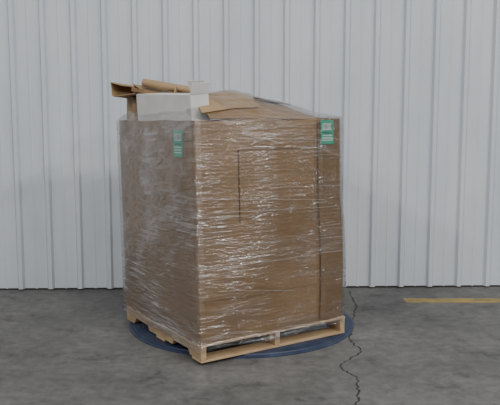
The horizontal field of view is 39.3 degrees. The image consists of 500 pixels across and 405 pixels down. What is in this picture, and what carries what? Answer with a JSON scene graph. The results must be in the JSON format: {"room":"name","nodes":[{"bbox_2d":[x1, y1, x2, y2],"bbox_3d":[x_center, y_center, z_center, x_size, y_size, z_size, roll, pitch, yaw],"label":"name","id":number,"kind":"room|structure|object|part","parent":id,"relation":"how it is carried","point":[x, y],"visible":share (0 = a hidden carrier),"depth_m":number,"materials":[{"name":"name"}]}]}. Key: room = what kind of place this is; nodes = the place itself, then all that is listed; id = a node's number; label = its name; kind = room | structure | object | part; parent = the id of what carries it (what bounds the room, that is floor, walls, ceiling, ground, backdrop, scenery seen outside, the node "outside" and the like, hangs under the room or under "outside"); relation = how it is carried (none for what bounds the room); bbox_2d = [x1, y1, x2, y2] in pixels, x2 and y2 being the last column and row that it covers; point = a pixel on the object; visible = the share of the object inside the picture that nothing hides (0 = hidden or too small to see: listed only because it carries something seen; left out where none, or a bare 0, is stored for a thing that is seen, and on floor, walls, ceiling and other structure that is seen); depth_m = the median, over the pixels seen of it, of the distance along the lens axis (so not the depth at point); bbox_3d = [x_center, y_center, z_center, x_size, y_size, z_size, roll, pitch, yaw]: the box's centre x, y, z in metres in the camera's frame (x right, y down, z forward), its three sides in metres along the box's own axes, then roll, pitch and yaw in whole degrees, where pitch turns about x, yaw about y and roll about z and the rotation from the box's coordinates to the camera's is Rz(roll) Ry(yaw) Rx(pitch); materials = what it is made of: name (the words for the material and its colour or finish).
{"room":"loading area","nodes":[
{"label":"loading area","id":0,"kind":"room"},
{"bbox_2d":[0,0,499,288],"bbox_3d":[0.395,-2.170,6.405,22.981,5.988,0.156,0,7,-2],"label":"wall","id":1,"kind":"structure","parent":0,"point":[413,86],"depth_m":6.50,"materials":[{"name":"metal"}]},
{"bbox_2d":[0,285,499,289],"bbox_3d":[0.000,0.812,6.715,22.000,0.016,0.032,0,7,-2],"label":"trim","id":2,"kind":"structure","parent":1,"relation":"attached to","point":[424,285],"depth_m":6.73,"materials":[{"name":"grey metal"}]},
{"bbox_2d":[0,287,499,404],"bbox_3d":[0.000,1.830,-1.436,24.000,0.102,16.720,0,7,0],"label":"floor","id":3,"kind":"structure","parent":0,"point":[78,346],"depth_m":4.69,"materials":[{"name":"concrete"}]},
{"bbox_2d":[129,310,353,358],"bbox_3d":[-0.065,0.940,5.609,1.780,0.021,1.780,0,7,0],"label":"turntable","id":4,"kind":"object","parent":3,"relation":"on","point":[140,330],"visible":0.33,"depth_m":5.00,"materials":[{"name":"blue metal"}]},
{"bbox_2d":[126,304,344,363],"bbox_3d":[-0.138,0.890,5.395,1.230,0.126,1.220,-4,8,-33],"label":"wooden pallet","id":5,"kind":"object","parent":4,"relation":"on","point":[272,339],"visible":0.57,"depth_m":4.92,"materials":[{"name":"brown wood"}]},
{"bbox_2d":[119,91,342,343],"bbox_3d":[-0.144,0.006,5.298,1.308,1.649,1.292,-4,8,-33],"label":"box","id":6,"kind":"object","parent":5,"relation":"on","point":[204,161],"visible":0.87,"depth_m":4.77,"materials":[{"name":"brown cardboard"}]},
{"bbox_2d":[110,79,209,120],"bbox_3d":[-0.597,-0.668,4.994,0.564,0.438,1.147,-4,8,-33],"label":"pile","id":7,"kind":"object","parent":6,"relation":"in","point":[153,100],"visible":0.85,"depth_m":4.88,"materials":[{"name":"white cardboard"}]},
{"bbox_2d":[174,134,180,152],"bbox_3d":[-0.473,-0.386,4.583,0.002,0.126,0.099,-4,8,-33],"label":"print","id":8,"kind":"object","parent":6,"relation":"attached to","point":[174,134],"depth_m":4.57},
{"bbox_2d":[118,130,345,339],"bbox_3d":[-0.143,0.030,5.301,1.355,1.722,1.333,-4,8,-33],"label":"film","id":9,"kind":"object","parent":6,"relation":"attached to","point":[230,130],"visible":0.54,"depth_m":4.75,"materials":[{"name":"clear plastic"}]},
{"bbox_3d":[0.092,-0.737,5.064,0.301,0.062,0.260,-4,8,-33],"label":"folded lid corner","id":10,"kind":"part","parent":6,"relation":"part of","materials":[{"name":"cardboard"}]},
{"bbox_3d":[-0.121,-0.704,5.204,1.050,0.188,1.140,-4,8,-33],"label":"folded lid","id":11,"kind":"part","parent":6,"relation":"part of","materials":[{"name":"cardboard"}]},
{"bbox_2d":[322,123,331,140],"bbox_3d":[0.549,-0.499,4.965,0.096,0.122,0.002,-5,9,-38],"label":"print","id":12,"kind":"object","parent":6,"relation":"attached to","point":[326,127],"depth_m":4.96},
{"bbox_2d":[339,291,361,404],"bbox_3d":[0.756,1.017,5.029,0.372,0.001,3.150,0,7,0],"label":"crack","id":13,"kind":"object","parent":3,"relation":"on","point":[349,291],"depth_m":4.69,"materials":[{"name":"black concrete"}]}
]}

